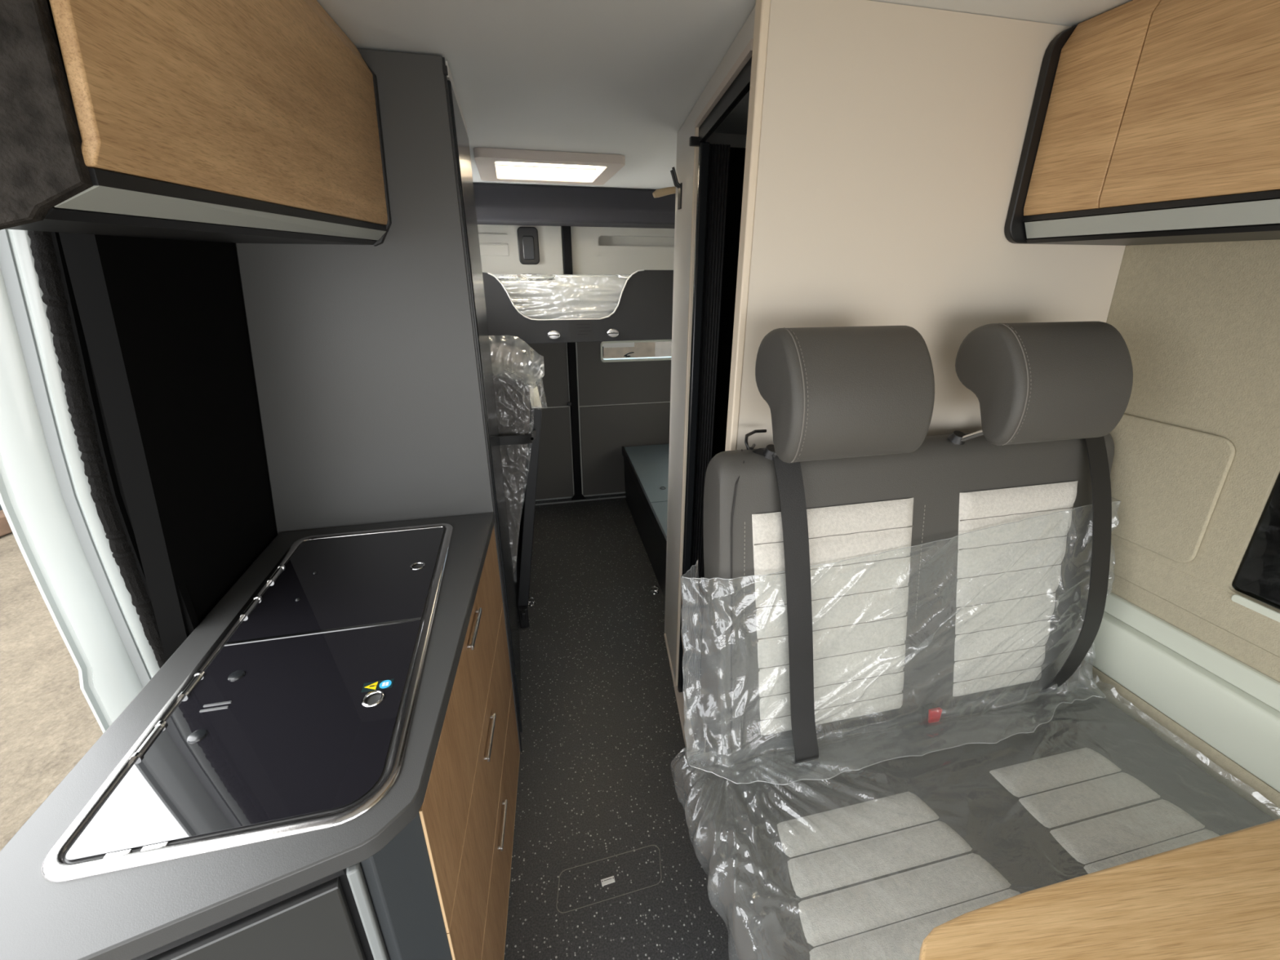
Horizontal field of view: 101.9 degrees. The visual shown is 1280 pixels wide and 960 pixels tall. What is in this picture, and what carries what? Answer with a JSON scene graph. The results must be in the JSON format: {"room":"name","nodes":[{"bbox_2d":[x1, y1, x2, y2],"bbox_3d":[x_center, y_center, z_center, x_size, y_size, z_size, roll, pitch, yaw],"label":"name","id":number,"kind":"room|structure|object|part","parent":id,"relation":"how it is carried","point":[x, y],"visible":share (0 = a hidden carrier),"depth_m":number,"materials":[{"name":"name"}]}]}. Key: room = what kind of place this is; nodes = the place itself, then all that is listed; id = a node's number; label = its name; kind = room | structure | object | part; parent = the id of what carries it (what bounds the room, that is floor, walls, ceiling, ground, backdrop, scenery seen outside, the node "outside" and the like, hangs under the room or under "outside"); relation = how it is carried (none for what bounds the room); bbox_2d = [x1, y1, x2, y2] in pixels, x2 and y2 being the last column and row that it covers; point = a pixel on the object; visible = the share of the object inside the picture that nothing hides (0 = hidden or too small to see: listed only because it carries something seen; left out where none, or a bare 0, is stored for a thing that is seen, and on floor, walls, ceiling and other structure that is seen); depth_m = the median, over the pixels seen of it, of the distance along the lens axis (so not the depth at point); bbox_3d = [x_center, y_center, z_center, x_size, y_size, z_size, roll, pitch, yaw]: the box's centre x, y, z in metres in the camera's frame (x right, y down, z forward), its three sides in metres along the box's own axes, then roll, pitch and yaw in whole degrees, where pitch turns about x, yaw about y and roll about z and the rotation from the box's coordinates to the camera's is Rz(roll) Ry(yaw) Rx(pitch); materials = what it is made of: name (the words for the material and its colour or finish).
{"room":"vehicle interior","nodes":[
{"label":"vehicle interior","id":0,"kind":"room"},
{"bbox_2d":[0,229,159,733],"bbox_3d":[-0.904,0.350,0.995,0.260,2.200,0.072,-5,23,-12],"label":"pillar","id":1,"kind":"structure","parent":0,"point":[32,502],"depth_m":0.84,"materials":[{"name":"white metal"}]},
{"bbox_2d":[58,232,277,661],"bbox_3d":[-1.115,-0.233,2.035,0.258,1.900,2.490,-5,23,-12],"label":"wall","id":2,"kind":"structure","parent":0,"point":[164,324],"depth_m":0.91,"materials":[{"name":"black"}]},
{"bbox_2d":[0,229,151,688],"bbox_3d":[-0.873,0.354,0.984,0.138,2.200,0.010,-5,23,-12],"label":"trim","id":3,"kind":"structure","parent":2,"relation":"attached to","point":[7,263],"depth_m":0.81,"materials":[{"name":"grey"}]},
{"bbox_2d":[27,230,166,668],"bbox_3d":[-0.817,0.125,0.891,0.149,1.695,0.034,-5,23,-12],"label":"door seal","id":4,"kind":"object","parent":2,"relation":"attached to","point":[47,269],"depth_m":0.79,"materials":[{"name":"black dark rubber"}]},
{"bbox_2d":[50,231,199,635],"bbox_3d":[-0.780,0.119,0.900,0.169,1.700,0.018,-5,23,-12],"label":"trim","id":5,"kind":"structure","parent":2,"relation":"attached to","point":[103,436],"depth_m":0.81,"materials":[{"name":"black"}]},
{"bbox_2d":[0,0,391,246],"bbox_3d":[-0.662,-0.501,0.669,0.421,0.372,0.807,-3,22,-8],"label":"upper cabinet","id":6,"kind":"object","parent":2,"relation":"attached to","point":[219,121],"visible":1,"depth_m":0.52,"materials":[{"name":"brown wood"}]},
{"bbox_3d":[-0.611,-0.359,0.318,0.405,0.372,0.012,-5,23,-12],"label":"panel","id":7,"kind":"part","parent":6,"relation":"part of","materials":[{"name":"fabric"}]},
{"bbox_2d":[482,269,673,344],"bbox_3d":[-0.339,-0.964,2.837,1.700,0.350,0.579,-5,23,-12],"label":"bunk bed","id":8,"kind":"object","parent":2,"relation":"attached to","point":[643,311],"visible":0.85,"depth_m":2.62,"materials":[{"name":"black wood"}]},
{"bbox_2d":[493,273,631,319],"bbox_3d":[-0.414,-0.966,2.830,1.590,0.295,0.516,-5,23,-12],"label":"mattress","id":9,"kind":"object","parent":8,"relation":"on","point":[562,297],"visible":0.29,"depth_m":2.60,"materials":[{"name":"white"}]},
{"bbox_2d":[535,495,626,505],"bbox_3d":[-0.587,0.159,3.589,2.250,0.012,0.006,-5,23,-12],"label":"trim","id":10,"kind":"structure","parent":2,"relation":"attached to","point":[624,495],"depth_m":3.62,"materials":[{"name":"grey metal"}]},
{"bbox_2d":[473,182,675,228],"bbox_3d":[-0.633,-1.479,2.809,2.200,0.164,0.400,-5,23,-12],"label":"wall","id":11,"kind":"structure","parent":0,"point":[501,204],"depth_m":2.70,"materials":[{"name":"grey fabric"}]},
{"bbox_2d":[535,492,625,501],"bbox_3d":[-0.605,-0.684,3.343,2.350,1.760,0.030,-5,23,-12],"label":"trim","id":12,"kind":"structure","parent":0,"point":[620,492],"depth_m":3.68,"materials":[{"name":"grey paint"}]},
{"bbox_2d":[477,224,574,499],"bbox_3d":[-1.095,-0.635,3.178,1.318,1.730,0.062,-5,23,-12],"label":"door","id":13,"kind":"structure","parent":12,"relation":"in","point":[504,249],"depth_m":3.24,"materials":[{"name":"grey plastic"}]},
{"bbox_2d":[561,226,585,500],"bbox_3d":[-0.430,-0.681,3.321,0.097,1.748,0.052,-5,23,-12],"label":"door frame","id":14,"kind":"structure","parent":12,"relation":"attached to","point":[566,230],"depth_m":3.34,"materials":[{"name":"black"}]},
{"bbox_2d":[570,226,674,495],"bbox_3d":[0.046,-0.735,3.436,0.935,1.730,0.055,-5,23,-12],"label":"door","id":15,"kind":"structure","parent":12,"relation":"in","point":[620,404],"depth_m":3.42,"materials":[{"name":"grey plastic"}]},
{"bbox_2d":[600,338,671,362],"bbox_3d":[0.069,-0.852,3.391,0.670,0.132,0.057,-5,23,-12],"label":"window","id":16,"kind":"structure","parent":15,"relation":"attached to","point":[621,343],"depth_m":3.34,"materials":[{"name":"grey"}]},
{"bbox_2d":[602,342,634,347],"bbox_3d":[-0.139,-0.866,3.323,0.211,0.032,0.003,-5,23,-12],"label":"blind","id":17,"kind":"object","parent":16,"relation":"attached to","point":[605,344],"depth_m":3.32,"materials":[{"name":"white plastic"}]},
{"bbox_2d":[503,493,740,959],"bbox_3d":[0.095,1.002,1.604,2.200,0.060,4.720,-5,23,-12],"label":"floor","id":18,"kind":"structure","parent":0,"point":[602,735],"depth_m":1.69,"materials":[{"name":"plastic"}]},
{"bbox_2d":[131,862,390,959],"bbox_3d":[-0.579,0.795,0.854,0.354,0.843,0.427,-11,24,-25],"label":"fridge","id":19,"kind":"object","parent":18,"relation":"on","point":[333,917],"visible":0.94,"depth_m":0.59,"materials":[{"name":"black plastic"}]},
{"bbox_3d":[-0.491,0.853,0.680,0.316,0.785,0.015,-11,24,-25],"label":"door","id":20,"kind":"part","parent":19,"relation":"part of","materials":[{"name":"grey plastic"}]},
{"bbox_3d":[-0.590,0.793,0.858,0.339,0.842,0.408,-11,24,-25],"label":"casing","id":21,"kind":"part","parent":19,"relation":"part of","materials":[{"name":"silver plastic"}]},
{"bbox_3d":[-0.335,0.835,0.758,0.013,0.842,0.021,-11,24,-25],"label":"trim","id":22,"kind":"part","parent":19,"relation":"part of","materials":[{"name":"grey metal"}]},
{"bbox_2d":[235,48,522,751],"bbox_3d":[-0.758,-0.038,1.565,0.636,1.894,0.562,-5,23,-12],"label":"partition panel","id":23,"kind":"object","parent":18,"relation":"on","point":[372,365],"visible":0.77,"depth_m":1.20,"materials":[{"name":"grey laminate"}]},
{"bbox_3d":[-0.458,-0.082,1.637,0.014,1.802,0.520,-5,23,-12],"label":"door","id":24,"kind":"part","parent":23,"relation":"part of","materials":[{"name":"black"}]},
{"bbox_2d":[498,430,536,445],"bbox_3d":[-0.454,-0.154,1.952,0.053,0.045,0.181,21,30,41],"label":"strap","id":25,"kind":"object","parent":23,"relation":"attached to","point":[528,438],"visible":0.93,"depth_m":1.93,"materials":[{"name":"black"}]},
{"bbox_2d":[360,526,519,959],"bbox_3d":[-0.545,0.694,1.130,0.502,0.864,0.867,-5,23,-12],"label":"base cabinet","id":26,"kind":"object","parent":18,"relation":"on","point":[439,889],"visible":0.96,"depth_m":0.92,"materials":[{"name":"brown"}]},
{"bbox_2d":[0,512,494,959],"bbox_3d":[-0.537,0.298,0.916,0.517,0.028,0.967,-5,23,-12],"label":"countertop","id":27,"kind":"structure","parent":26,"relation":"on","point":[130,913],"depth_m":0.59,"materials":[{"name":"grey laminate"}]},
{"bbox_2d":[40,523,453,882],"bbox_3d":[-0.566,0.323,0.963,0.364,0.130,0.794,-5,23,-12],"label":"cooktop","id":28,"kind":"object","parent":27,"relation":"in","point":[279,725],"visible":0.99,"depth_m":0.75,"materials":[{"name":"black glass"}]},
{"bbox_3d":[-0.522,0.343,0.769,0.320,0.007,0.364,-5,23,-12],"label":"glass lid","id":29,"kind":"part","parent":28,"relation":"part of","materials":[{"name":"black glass"}]},
{"bbox_3d":[-0.564,0.276,0.933,0.320,0.008,0.002,-5,23,-12],"label":"edge trim","id":30,"kind":"part","parent":28,"relation":"part of","materials":[{"name":"silver metal"}]},
{"bbox_3d":[-0.565,0.274,0.937,0.320,0.008,0.002,-5,23,-12],"label":"edge trim","id":31,"kind":"part","parent":28,"relation":"part of","materials":[{"name":"silver metal"}]},
{"bbox_3d":[-0.608,0.205,1.109,0.320,0.007,0.382,-5,23,-12],"label":"glass lid","id":32,"kind":"part","parent":28,"relation":"part of","materials":[{"name":"black glass"}]},
{"bbox_3d":[-0.309,0.830,0.795,0.018,0.864,0.075,13,25,28],"label":"panel","id":33,"kind":"part","parent":26,"relation":"part of","materials":[{"name":"grey"}]},
{"bbox_3d":[-0.347,0.391,1.083,0.017,0.258,0.815,-3,22,-8],"label":"drawer","id":34,"kind":"part","parent":26,"relation":"part of","materials":[{"name":"brown wood"}]},
{"bbox_3d":[-0.331,0.296,1.039,0.012,0.010,0.122,-3,22,-8],"label":"handle","id":35,"kind":"part","parent":26,"relation":"part of","materials":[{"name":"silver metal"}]},
{"bbox_3d":[-0.348,0.647,1.187,0.017,0.292,0.815,-3,22,-8],"label":"drawer","id":36,"kind":"part","parent":26,"relation":"part of","materials":[{"name":"brown wood"}]},
{"bbox_3d":[-0.332,0.568,1.149,0.012,0.010,0.122,-3,22,-8],"label":"handle","id":37,"kind":"part","parent":26,"relation":"part of","materials":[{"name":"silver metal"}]},
{"bbox_3d":[-0.349,0.921,1.298,0.017,0.294,0.815,-3,22,-8],"label":"drawer","id":38,"kind":"part","parent":26,"relation":"part of","materials":[{"name":"brown wood"}]},
{"bbox_3d":[-0.333,0.834,1.256,0.012,0.010,0.122,-3,22,-8],"label":"handle","id":39,"kind":"part","parent":26,"relation":"part of","materials":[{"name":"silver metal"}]},
{"bbox_2d":[515,360,542,627],"bbox_3d":[-0.592,-0.009,2.678,0.183,1.006,1.190,-5,23,-12],"label":"bed","id":40,"kind":"object","parent":18,"relation":"on","point":[523,564],"visible":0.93,"depth_m":2.22,"materials":[{"name":"dark grey metal"},{"name":"clear plastic film"},{"name":"fabric"}]},
{"bbox_2d":[489,342,541,573],"bbox_3d":[-0.570,-0.210,2.430,0.243,1.005,1.004,-5,23,-12],"label":"mattress","id":41,"kind":"object","parent":40,"relation":"on","point":[510,376],"visible":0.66,"depth_m":2.00,"materials":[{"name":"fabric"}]},
{"bbox_2d":[528,596,536,605],"bbox_3d":[-0.528,0.579,2.511,0.048,0.042,0.048,-5,23,-12],"label":"ring","id":42,"kind":"object","parent":18,"relation":"on","point":[531,602],"visible":0.74,"depth_m":2.51,"materials":[{"name":"silver metal"}]},
{"bbox_2d":[528,600,536,605],"bbox_3d":[-0.528,0.595,2.518,0.047,0.005,0.047,-8,24,-21],"label":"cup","id":43,"kind":"object","parent":42,"relation":"on","point":[531,602],"depth_m":2.51,"materials":[{"name":"silver metal"}]},
{"bbox_2d":[556,844,662,913],"bbox_3d":[-0.079,1.058,1.382,0.295,0.002,0.101,-6,23,-14],"label":"floor hatch","id":44,"kind":"object","parent":18,"relation":"on","point":[609,880],"visible":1,"depth_m":1.37,"materials":[{"name":"grey"}]},
{"bbox_3d":[-0.085,1.061,1.373,0.035,0.002,0.015,-6,23,-15],"label":"label plate","id":45,"kind":"part","parent":44,"relation":"part of","materials":[{"name":"white plastic"}]},
{"bbox_2d":[622,444,669,599],"bbox_3d":[0.350,0.195,2.992,0.784,0.400,1.440,-5,23,-12],"label":"bench","id":46,"kind":"object","parent":18,"relation":"on","point":[646,467],"visible":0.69,"depth_m":2.95,"materials":[{"name":"black"}]},
{"bbox_3d":[0.010,0.063,2.853,0.012,0.055,1.442,-4,22,-10],"label":"rail","id":47,"kind":"part","parent":46,"relation":"part of","materials":[{"name":"black plastic"}]},
{"bbox_3d":[0.301,-0.072,3.162,0.723,0.022,0.916,-5,23,-12],"label":"lid","id":48,"kind":"part","parent":46,"relation":"part of","materials":[{"name":"grey wood"}]},
{"bbox_3d":[0.452,0.193,2.507,0.750,0.022,0.520,-5,23,-12],"label":"lid","id":49,"kind":"part","parent":46,"relation":"part of","materials":[{"name":"grey"}]},
{"bbox_2d":[649,585,659,594],"bbox_3d":[0.073,0.543,2.604,0.048,0.042,0.048,-5,23,-12],"label":"ring","id":50,"kind":"object","parent":18,"relation":"on","point":[653,591],"visible":1,"depth_m":2.60,"materials":[{"name":"silver metal"}]},
{"bbox_2d":[649,588,659,594],"bbox_3d":[0.073,0.560,2.610,0.047,0.005,0.047,-17,28,-37],"label":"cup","id":51,"kind":"object","parent":50,"relation":"on","point":[653,591],"depth_m":2.60,"materials":[{"name":"silver metal"}]},
{"bbox_2d":[683,320,1275,959],"bbox_3d":[0.659,0.455,0.992,1.062,1.414,0.701,-5,23,-12],"label":"bench","id":52,"kind":"object","parent":18,"relation":"on","point":[851,469],"visible":0.97,"depth_m":1.03,"materials":[{"name":"grey fabric"}]},
{"bbox_3d":[0.406,0.291,1.080,0.373,0.484,0.093,-5,23,-12],"label":"fabric panel","id":53,"kind":"part","parent":52,"relation":"part of","materials":[{"name":"white fabric"}]},
{"bbox_2d":[670,679,1086,959],"bbox_3d":[0.657,0.692,0.980,1.090,0.178,0.565,-5,23,-12],"label":"plastic cover","id":54,"kind":"object","parent":52,"relation":"on","point":[706,870],"visible":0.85,"depth_m":1.02,"materials":[{"name":"clear plastic"}]},
{"bbox_3d":[0.439,0.691,0.866,0.462,0.011,0.318,-5,23,-12],"label":"fabric panel","id":55,"kind":"part","parent":52,"relation":"part of","materials":[{"name":"white fabric"}]},
{"bbox_2d":[680,497,1119,785],"bbox_3d":[0.604,0.319,1.113,1.050,0.471,0.277,-5,23,-12],"label":"plastic cover","id":56,"kind":"object","parent":52,"relation":"on","point":[695,580],"visible":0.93,"depth_m":1.11,"materials":[{"name":"clear plastic"}]},
{"bbox_3d":[0.612,0.255,1.175,0.948,0.703,0.204,-5,23,-12],"label":"backrest","id":57,"kind":"part","parent":52,"relation":"part of","materials":[{"name":"grey fabric"}]},
{"bbox_3d":[0.667,-0.088,1.024,0.011,0.080,0.126,-5,23,-12],"label":"post","id":58,"kind":"part","parent":52,"relation":"part of","materials":[{"name":"silver metal"}]},
{"bbox_2d":[683,683,1275,959],"bbox_3d":[0.673,0.701,1.023,1.062,0.132,0.571,-5,23,-12],"label":"cushion","id":59,"kind":"object","parent":52,"relation":"on","point":[984,821],"depth_m":0.99,"materials":[{"name":"grey fabric"}]},
{"bbox_3d":[0.835,0.255,1.173,0.314,0.484,0.093,-5,23,-12],"label":"fabric panel","id":60,"kind":"part","parent":52,"relation":"part of","materials":[{"name":"white fabric"}]},
{"bbox_3d":[0.924,0.650,0.972,0.338,0.011,0.320,-5,23,-12],"label":"fabric panel","id":61,"kind":"part","parent":52,"relation":"part of","materials":[{"name":"white fabric"}]},
{"bbox_2d":[919,818,1279,959],"bbox_3d":[0.816,1.006,0.532,0.850,0.740,0.755,-5,23,-12],"label":"dining table","id":62,"kind":"object","parent":18,"relation":"on","point":[1217,898],"visible":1,"depth_m":0.66,"materials":[{"name":"brown wood"}]},
{"bbox_2d":[664,130,746,633],"bbox_3d":[0.545,-0.232,2.049,0.886,1.898,0.020,-5,23,-12],"label":"wall","id":63,"kind":"structure","parent":0,"point":[735,140],"depth_m":1.70,"materials":[{"name":"white"}]},
{"bbox_2d":[652,186,675,197],"bbox_3d":[0.088,-0.930,1.675,0.096,0.037,0.029,-2,22,-6],"label":"wooden peg","id":64,"kind":"object","parent":63,"relation":"attached to","point":[659,193],"visible":0.74,"depth_m":1.67,"materials":[{"name":"beige wood"}]},
{"bbox_2d":[665,6,755,678],"bbox_3d":[0.162,-0.035,1.559,0.022,1.898,0.845,-2,22,-4],"label":"wall","id":65,"kind":"structure","parent":0,"point":[686,153],"depth_m":1.66,"materials":[{"name":"white"}]},
{"bbox_2d":[670,166,682,209],"bbox_3d":[0.109,-0.885,1.575,0.033,0.111,0.030,-5,23,-12],"label":"coat hook","id":66,"kind":"object","parent":65,"relation":"attached to","point":[679,186],"visible":1,"depth_m":1.57,"materials":[{"name":"black plastic"}]},
{"bbox_3d":[0.122,-0.867,1.585,0.005,0.070,0.030,-5,23,-12],"label":"plate","id":67,"kind":"part","parent":66,"relation":"part of","materials":[{"name":"black plastic"}]},
{"bbox_2d":[663,633,697,758],"bbox_3d":[0.158,0.839,1.913,0.036,0.012,0.843,-2,22,-4],"label":"trim","id":68,"kind":"structure","parent":65,"relation":"attached to","point":[683,711],"depth_m":1.86,"materials":[{"name":"beige plastic"}]},
{"bbox_2d":[675,127,698,685],"bbox_3d":[0.152,-0.053,1.673,0.029,1.844,0.015,-5,23,-12],"label":"trim","id":69,"kind":"structure","parent":65,"relation":"attached to","point":[696,130],"depth_m":1.57,"materials":[{"name":"beige"}]},
{"bbox_2d":[677,57,751,692],"bbox_3d":[0.208,0.039,1.441,0.108,1.823,0.502,-3,22,-7],"label":"roller door","id":70,"kind":"structure","parent":65,"relation":"in","point":[713,159],"depth_m":1.51,"materials":[{"name":"black plastic"}]},
{"bbox_3d":[0.161,-0.024,1.645,0.026,1.787,0.018,-5,23,-12],"label":"lead rail","id":71,"kind":"part","parent":70,"relation":"part of","materials":[{"name":"black metal"}]},
{"bbox_2d":[684,143,730,688],"bbox_3d":[0.192,-0.033,1.668,0.076,1.787,0.020,-5,23,-12],"label":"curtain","id":72,"kind":"object","parent":70,"relation":"hanging from","point":[719,154],"depth_m":1.56,"materials":[{"name":"black fabric"}]},
{"bbox_2d":[694,39,753,128],"bbox_3d":[0.173,-0.814,1.094,0.024,0.015,0.517,-2,22,-4],"label":"trim","id":73,"kind":"structure","parent":65,"relation":"attached to","point":[746,55],"depth_m":1.01,"materials":[{"name":"beige plastic"}]},
{"bbox_2d":[704,0,770,752],"bbox_3d":[0.188,0.128,1.154,0.015,1.897,0.028,-5,23,-12],"label":"trim","id":74,"kind":"structure","parent":65,"relation":"attached to","point":[762,7],"depth_m":0.90,"materials":[{"name":"beige plastic"}]},
{"bbox_2d":[702,146,746,628],"bbox_3d":[0.488,-0.044,1.634,0.750,1.860,0.820,-5,23,-12],"label":"wall","id":75,"kind":"structure","parent":0,"point":[737,155],"depth_m":1.80,"materials":[{"name":"black"}]},
{"bbox_2d":[316,0,1132,189],"bbox_3d":[0.077,-0.808,0.866,2.250,0.050,4.720,-5,23,-12],"label":"ceiling","id":76,"kind":"structure","parent":0,"point":[606,77],"depth_m":1.03,"materials":[{"name":"white"}]},
{"bbox_2d":[473,147,625,185],"bbox_3d":[-0.381,-1.285,2.126,0.550,0.048,0.550,-5,23,-12],"label":"skylight","id":77,"kind":"object","parent":76,"relation":"attached to","point":[486,159],"visible":0.99,"depth_m":2.03,"materials":[{"name":"beige plastic"}]},
{"bbox_2d":[496,165,593,172],"bbox_3d":[-0.410,-1.359,2.256,0.420,0.004,0.108,-5,23,-12],"label":"blind","id":78,"kind":"object","parent":77,"relation":"hanging from","point":[568,168],"depth_m":2.24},
{"bbox_2d":[495,161,596,167],"bbox_3d":[-0.362,-1.282,2.065,0.420,0.004,0.290,-5,23,-12],"label":"skylight","id":79,"kind":"object","parent":77,"relation":"hanging from","point":[497,163],"depth_m":2.18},
{"bbox_2d":[736,0,1125,449],"bbox_3d":[0.683,0.086,1.262,1.002,1.899,0.025,-5,23,-12],"label":"wall","id":80,"kind":"structure","parent":0,"point":[892,136],"depth_m":0.94,"materials":[{"name":"beige paint"}]},
{"bbox_2d":[1106,239,1279,682],"bbox_3d":[1.080,-0.012,1.441,0.239,1.950,4.720,-5,23,-12],"label":"wall","id":81,"kind":"structure","parent":0,"point":[1198,323],"depth_m":1.00,"materials":[{"name":"beige fabric"}]},
{"bbox_2d":[1004,0,1279,245],"bbox_3d":[1.038,-0.371,0.327,0.324,0.345,1.490,-5,23,-12],"label":"upper cabinet","id":82,"kind":"object","parent":81,"relation":"attached to","point":[1151,122],"visible":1,"depth_m":0.79,"materials":[{"name":"brown wood"}]},
{"bbox_3d":[0.769,-0.624,0.887,0.039,0.297,0.140,-5,23,-12],"label":"door","id":83,"kind":"part","parent":82,"relation":"part of","materials":[{"name":"brown wood"}]},
{"bbox_3d":[0.936,-0.354,0.221,0.039,0.297,1.332,-5,23,-12],"label":"door","id":84,"kind":"part","parent":82,"relation":"part of","materials":[{"name":"brown wood"}]},
{"bbox_2d":[1109,413,1235,563],"bbox_3d":[1.103,0.003,1.155,0.035,0.280,0.287,-5,23,-12],"label":"access panel","id":85,"kind":"object","parent":81,"relation":"attached to","point":[1167,481],"visible":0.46,"depth_m":1.10,"materials":[{"name":"beige fabric"}]},
{"bbox_2d":[1078,659,1279,819],"bbox_3d":[1.336,0.823,0.636,0.032,0.126,1.939,-5,23,-12],"label":"trim","id":86,"kind":"structure","parent":81,"relation":"attached to","point":[1211,761],"depth_m":1.14,"materials":[{"name":"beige plastic"}]},
{"bbox_2d":[1083,611,1279,792],"bbox_3d":[1.322,0.690,0.578,0.038,0.161,1.939,-5,23,-12],"label":"trim","id":87,"kind":"structure","parent":81,"relation":"attached to","point":[1245,729],"depth_m":1.11,"materials":[{"name":"grey plastic"}]},
{"bbox_2d":[1103,590,1279,711],"bbox_3d":[1.317,0.589,0.536,0.017,0.054,1.939,-5,23,-12],"label":"trim","id":88,"kind":"structure","parent":81,"relation":"attached to","point":[1261,686],"depth_m":1.09,"materials":[{"name":"grey plastic"}]},
{"bbox_2d":[1109,539,1279,657],"bbox_3d":[1.310,0.484,0.492,0.014,0.082,1.939,-5,23,-12],"label":"trim","id":89,"kind":"structure","parent":81,"relation":"attached to","point":[1208,602],"depth_m":1.08,"materials":[{"name":"beige fabric"}]},
{"bbox_2d":[1231,472,1279,622],"bbox_3d":[1.258,0.140,0.710,0.105,0.444,0.629,-5,23,-12],"label":"window","id":90,"kind":"structure","parent":81,"relation":"in","point":[1257,576],"depth_m":0.98,"materials":[{"name":"black glass"}]},
{"bbox_3d":[1.230,0.330,0.778,0.007,0.019,0.545,-5,23,-12],"label":"sill","id":91,"kind":"part","parent":90,"relation":"part of","materials":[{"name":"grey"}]},
{"label":"outside","id":92,"kind":"structure","parent":0,"visible":0},
{"bbox_2d":[0,532,103,850],"bbox_3d":[-0.688,0.804,3.476,28.000,0.033,26.000,-5,23,-12],"label":"ground","id":93,"kind":"structure","parent":92,"point":[47,723],"depth_m":2.64,"materials":[{"name":"sand"}]},
{"bbox_2d":[0,510,12,536],"bbox_3d":[-5.277,0.376,4.229,0.160,0.160,5.665,3,22,7],"label":"kerb","id":94,"kind":"object","parent":93,"relation":"on","point":[5,528],"visible":0.06,"depth_m":4.24,"materials":[{"name":"beige concrete"}]},
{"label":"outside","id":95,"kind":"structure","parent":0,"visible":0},
{"bbox_2d":[602,341,671,358],"bbox_3d":[-1.595,-2.180,8.852,17.000,1.600,0.300,-5,23,-12],"label":"wall","id":96,"kind":"structure","parent":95,"point":[641,349],"depth_m":9.06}
]}

